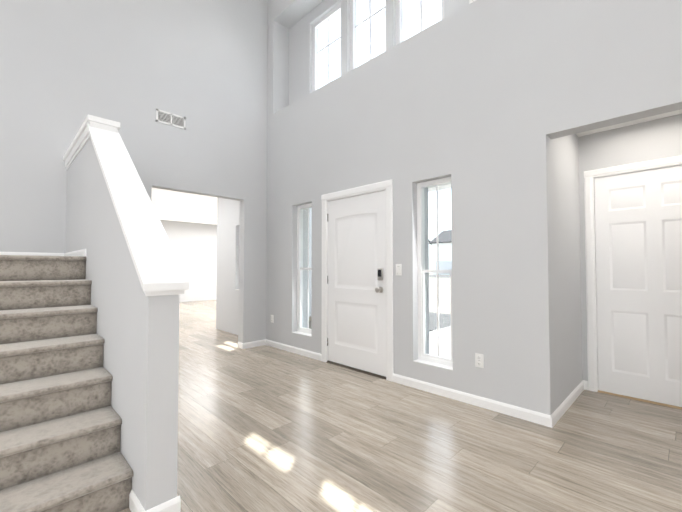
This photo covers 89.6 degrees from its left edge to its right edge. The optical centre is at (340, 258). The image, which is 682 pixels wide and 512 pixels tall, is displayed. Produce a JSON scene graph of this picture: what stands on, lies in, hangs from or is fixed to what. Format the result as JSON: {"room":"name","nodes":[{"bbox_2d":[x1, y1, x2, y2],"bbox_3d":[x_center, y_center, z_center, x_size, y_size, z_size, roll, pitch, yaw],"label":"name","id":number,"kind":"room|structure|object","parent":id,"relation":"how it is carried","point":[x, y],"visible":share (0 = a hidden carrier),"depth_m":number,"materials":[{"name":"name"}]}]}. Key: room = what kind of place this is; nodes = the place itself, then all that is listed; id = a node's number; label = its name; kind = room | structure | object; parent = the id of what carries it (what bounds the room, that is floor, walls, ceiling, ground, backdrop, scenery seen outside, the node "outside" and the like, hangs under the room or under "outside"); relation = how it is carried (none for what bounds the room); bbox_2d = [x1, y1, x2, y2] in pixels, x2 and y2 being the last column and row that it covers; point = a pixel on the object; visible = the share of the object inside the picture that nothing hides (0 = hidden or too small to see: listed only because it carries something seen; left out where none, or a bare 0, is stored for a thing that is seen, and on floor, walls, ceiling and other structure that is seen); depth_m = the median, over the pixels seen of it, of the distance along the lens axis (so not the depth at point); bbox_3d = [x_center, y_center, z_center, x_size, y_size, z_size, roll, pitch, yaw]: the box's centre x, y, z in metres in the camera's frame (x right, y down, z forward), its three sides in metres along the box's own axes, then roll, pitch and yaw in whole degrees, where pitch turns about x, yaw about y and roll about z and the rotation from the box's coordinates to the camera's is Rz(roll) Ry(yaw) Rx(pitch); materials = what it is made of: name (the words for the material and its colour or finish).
{"room":"entrance hall","nodes":[
{"label":"entrance hall","id":0,"kind":"room"},
{"bbox_2d":[65,138,178,510],"bbox_3d":[-1.817,0.112,2.605,0.135,2.262,2.800,2,-2,-45],"label":"wall","id":1,"kind":"structure","parent":0,"point":[137,329],"depth_m":1.75,"materials":[{"name":"grey paint"}]},
{"bbox_2d":[62,249,85,255],"bbox_3d":[-2.432,-0.035,3.123,0.013,0.062,1.204,2,-2,-45],"label":"baseboard","id":2,"kind":"structure","parent":1,"relation":"attached to","point":[82,252],"depth_m":2.96,"materials":[{"name":"white wood"}]},
{"bbox_2d":[63,114,188,295],"bbox_3d":[-1.804,-0.437,2.607,0.207,1.270,2.834,2,-2,-45],"label":"trim","id":3,"kind":"structure","parent":1,"relation":"on","point":[158,267],"depth_m":1.95,"materials":[{"name":"white wood"}]},
{"bbox_2d":[160,496,180,511],"bbox_3d":[-1.767,1.201,2.616,0.034,0.083,2.813,2,-2,-45],"label":"baseboard","id":4,"kind":"structure","parent":1,"relation":"attached to","point":[174,504],"depth_m":1.61,"materials":[{"name":"white wood"}]},
{"bbox_2d":[0,0,267,342],"bbox_3d":[-4.212,-1.565,2.338,8.533,5.600,0.140,2,-2,-45],"label":"wall","id":5,"kind":"structure","parent":0,"point":[67,67],"depth_m":4.11,"materials":[{"name":"grey paint"}]},
{"bbox_2d":[0,252,61,255],"bbox_3d":[-3.234,-0.034,3.163,1.020,0.062,0.013,2,-2,-45],"label":"baseboard","id":6,"kind":"structure","parent":5,"relation":"attached to","point":[1,253],"depth_m":3.36,"materials":[{"name":"white wood"}]},
{"bbox_2d":[156,109,185,128],"bbox_3d":[-2.132,-1.746,4.312,0.350,0.155,0.007,2,-2,-45],"label":"air vent","id":7,"kind":"object","parent":5,"relation":"in","point":[171,119],"visible":1,"depth_m":4.31,"materials":[{"name":"white plastic"}]},
{"bbox_2d":[241,339,265,348],"bbox_3d":[-1.284,1.266,5.073,0.373,0.083,0.013,2,-2,-45],"label":"baseboard","id":8,"kind":"structure","parent":5,"relation":"attached to","point":[260,342],"depth_m":5.06,"materials":[{"name":"white wood"}]},
{"bbox_2d":[152,188,216,224],"bbox_3d":[-2.935,-1.377,9.070,8.790,0.100,7.600,2,-2,-45],"label":"ceiling","id":9,"kind":"structure","parent":0,"point":[179,206],"depth_m":8.83,"materials":[{"name":"white paint"}]},
{"bbox_2d":[160,220,216,301],"bbox_3d":[-5.565,0.112,11.671,8.790,2.740,0.150,2,-2,-45],"label":"wall","id":10,"kind":"structure","parent":0,"point":[194,245],"depth_m":12.05,"materials":[{"name":"grey paint"}]},
{"bbox_2d":[216,198,239,334],"bbox_3d":[-1.721,-0.036,6.080,0.200,2.740,1.700,2,-2,-45],"label":"wall","id":11,"kind":"structure","parent":0,"point":[227,306],"depth_m":6.28,"materials":[{"name":"grey paint"}]},
{"bbox_2d":[309,208,311,316],"bbox_3d":[-0.397,0.033,8.696,5.370,2.740,0.140,2,-2,-45],"label":"wall","id":12,"kind":"structure","parent":0,"point":[310,209],"depth_m":8.26,"materials":[{"name":"grey paint"}]},
{"bbox_2d":[289,0,468,104],"bbox_3d":[0.356,-2.937,4.355,0.160,1.450,3.183,2,-2,-45],"label":"wall","id":13,"kind":"structure","parent":0,"point":[300,59],"depth_m":5.06,"materials":[{"name":"grey paint"}]},
{"bbox_2d":[312,3,340,91],"bbox_3d":[-0.186,-2.888,4.871,0.118,1.181,0.655,2,-2,-45],"label":"window","id":14,"kind":"structure","parent":13,"relation":"in","point":[326,18],"depth_m":5.01,"materials":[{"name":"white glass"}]},
{"bbox_2d":[350,0,386,70],"bbox_3d":[0.354,-2.902,4.329,0.118,1.181,0.645,2,-2,-45],"label":"window","id":15,"kind":"structure","parent":13,"relation":"in","point":[353,33],"depth_m":4.51,"materials":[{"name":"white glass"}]},
{"bbox_2d":[396,0,443,44],"bbox_3d":[0.876,-2.916,3.805,0.118,1.181,0.645,2,-2,-45],"label":"window","id":16,"kind":"structure","parent":13,"relation":"in","point":[399,21],"depth_m":3.99,"materials":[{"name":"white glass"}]},
{"bbox_2d":[119,300,681,511],"bbox_3d":[-1.435,1.319,3.575,14.320,0.100,17.400,2,-2,-45],"label":"floor","id":17,"kind":"structure","parent":0,"point":[264,428],"depth_m":2.26,"materials":[{"name":"brown wood"}]},
{"bbox_2d":[0,255,132,511],"bbox_3d":[-2.306,0.603,2.238,1.054,1.260,2.607,2,-2,-45],"label":"stairs","id":18,"kind":"structure","parent":17,"relation":"on","point":[60,428],"depth_m":1.86,"materials":[{"name":"carpet"}]},
{"bbox_2d":[428,183,450,191],"bbox_3d":[1.153,-0.110,4.992,2.267,2.870,4.300,2,-2,-45],"label":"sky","id":19,"kind":"structure","parent":0,"point":[444,186],"depth_m":5.48,"materials":[{"name":"white"}]},
{"bbox_2d":[266,0,681,414],"bbox_3d":[2.378,-1.572,2.086,0.447,5.600,9.800,2,-2,-45],"label":"wall","id":20,"kind":"structure","parent":0,"point":[458,97],"depth_m":2.95,"materials":[{"name":"grey paint"}]},
{"bbox_2d":[266,339,320,360],"bbox_3d":[-0.693,1.258,4.768,0.013,0.083,1.279,2,-2,-45],"label":"baseboard","id":21,"kind":"structure","parent":20,"relation":"attached to","point":[303,352],"depth_m":4.70,"materials":[{"name":"white wood"}]},
{"bbox_2d":[292,203,311,336],"bbox_3d":[-0.478,0.141,4.702,0.153,1.776,0.420,2,-2,-45],"label":"sidelight window","id":22,"kind":"structure","parent":20,"relation":"in","point":[301,330],"depth_m":4.82,"materials":[{"name":"white plastic"}]},
{"bbox_2d":[327,360,385,378],"bbox_3d":[0.194,1.269,3.971,0.140,0.020,0.921,2,-2,-45],"label":"front door sill","id":23,"kind":"structure","parent":20,"relation":"attached to","point":[359,370],"depth_m":3.89,"materials":[{"name":"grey metal"}]},
{"bbox_2d":[327,190,385,376],"bbox_3d":[0.143,0.267,3.959,0.121,1.978,0.930,2,-2,-45],"label":"front door","id":24,"kind":"structure","parent":20,"relation":"in","point":[356,283],"depth_m":3.93,"materials":[{"name":"white paint"}]},
{"bbox_2d":[321,179,392,381],"bbox_3d":[0.216,0.233,4.021,0.217,2.095,1.103,2,-2,-45],"label":"door frame","id":25,"kind":"structure","parent":20,"relation":"attached to","point":[387,185],"depth_m":3.71,"materials":[{"name":"white wood"}]},
{"bbox_2d":[396,264,401,274],"bbox_3d":[0.589,0.117,3.513,0.010,0.116,0.072,2,-2,-45],"label":"light switch","id":26,"kind":"object","parent":20,"relation":"attached to","point":[398,269],"visible":1,"depth_m":3.51,"materials":[{"name":"white plastic"}]},
{"bbox_2d":[414,177,452,369],"bbox_3d":[0.912,0.124,3.307,0.153,1.776,0.414,2,-2,-45],"label":"sidelight window","id":27,"kind":"structure","parent":20,"relation":"in","point":[424,357],"depth_m":3.41,"materials":[{"name":"white plastic"}]},
{"bbox_2d":[393,373,553,427],"bbox_3d":[1.043,1.212,3.026,0.013,0.083,1.436,2,-2,-45],"label":"baseboard","id":28,"kind":"structure","parent":20,"relation":"attached to","point":[511,410],"depth_m":2.89,"materials":[{"name":"white wood"}]},
{"bbox_2d":[475,353,483,367],"bbox_3d":[1.171,0.866,2.909,0.010,0.116,0.072,2,-2,-45],"label":"electrical outlet","id":29,"kind":"object","parent":20,"relation":"attached to","point":[479,360],"visible":1,"depth_m":2.90,"materials":[{"name":"white plastic"}]},
{"bbox_2d":[557,134,582,402],"bbox_3d":[2.049,-0.043,3.166,0.963,2.600,0.140,2,-2,-45],"label":"wall","id":30,"kind":"structure","parent":0,"point":[571,367],"depth_m":2.95,"materials":[{"name":"grey paint"}]},
{"bbox_2d":[552,380,585,424],"bbox_3d":[1.951,1.209,2.924,1.116,0.083,0.015,2,-2,-45],"label":"baseboard","id":31,"kind":"structure","parent":30,"relation":"attached to","point":[558,413],"depth_m":2.87,"materials":[{"name":"white wood"}]},
{"bbox_2d":[576,109,681,136],"bbox_3d":[2.471,-1.286,2.662,1.123,0.140,1.495,2,-2,-45],"label":"ceiling","id":32,"kind":"structure","parent":0,"point":[651,118],"depth_m":3.05,"materials":[{"name":"white paint"}]},
{"bbox_2d":[578,114,681,380],"bbox_3d":[2.819,-0.048,2.976,0.140,2.600,1.215,2,-2,-45],"label":"wall","id":33,"kind":"structure","parent":0,"point":[661,138],"depth_m":3.16,"materials":[{"name":"grey paint"}]},
{"bbox_2d":[584,155,681,391],"bbox_3d":[2.763,0.200,3.015,0.156,2.108,0.987,2,-2,-45],"label":"door frame","id":34,"kind":"structure","parent":33,"relation":"attached to","point":[590,258],"depth_m":3.27,"materials":[{"name":"white wood"}]},
{"bbox_2d":[594,165,681,406],"bbox_3d":[2.708,0.230,2.971,0.114,2.015,0.846,2,-2,-45],"label":"door","id":35,"kind":"structure","parent":33,"relation":"in","point":[638,228],"depth_m":3.05,"materials":[{"name":"white paint"}]},
{"bbox_2d":[598,390,681,408],"bbox_3d":[2.751,1.246,2.975,0.100,0.013,0.837,2,-2,-45],"label":"garage door sill","id":36,"kind":"structure","parent":33,"relation":"attached to","point":[648,401],"depth_m":3.02,"materials":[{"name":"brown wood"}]},
{"label":"outside","id":37,"kind":"structure","parent":0,"visible":0},
{"bbox_2d":[309,273,450,328],"bbox_3d":[57.607,2.900,57.441,156.357,0.180,240.000,2,-2,-45],"label":"ground","id":38,"kind":"structure","parent":37,"point":[443,304],"depth_m":15.83,"materials":[{"name":"white"}]},
{"bbox_2d":[429,240,431,269],"bbox_3d":[12.512,-0.959,76.142,10.800,8.520,12.800,2,-2,-45],"label":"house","id":39,"kind":"structure","parent":38,"relation":"on","point":[430,255],"depth_m":74.53,"materials":[{"name":"white"}]},
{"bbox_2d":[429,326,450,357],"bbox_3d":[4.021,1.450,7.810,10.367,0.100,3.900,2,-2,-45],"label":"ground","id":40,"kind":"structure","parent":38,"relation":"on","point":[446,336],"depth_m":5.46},
{"bbox_2d":[429,275,450,331],"bbox_3d":[20.402,1.817,20.386,45.400,0.030,180.000,2,-2,-45],"label":"ground","id":41,"kind":"structure","parent":38,"relation":"on","point":[442,320],"depth_m":8.34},
{"bbox_2d":[429,230,451,274],"bbox_3d":[24.509,-1.314,62.690,10.800,8.520,12.800,2,-2,-45],"label":"house","id":42,"kind":"structure","parent":38,"relation":"on","point":[445,253],"depth_m":62.01,"materials":[{"name":"white"}]}
]}

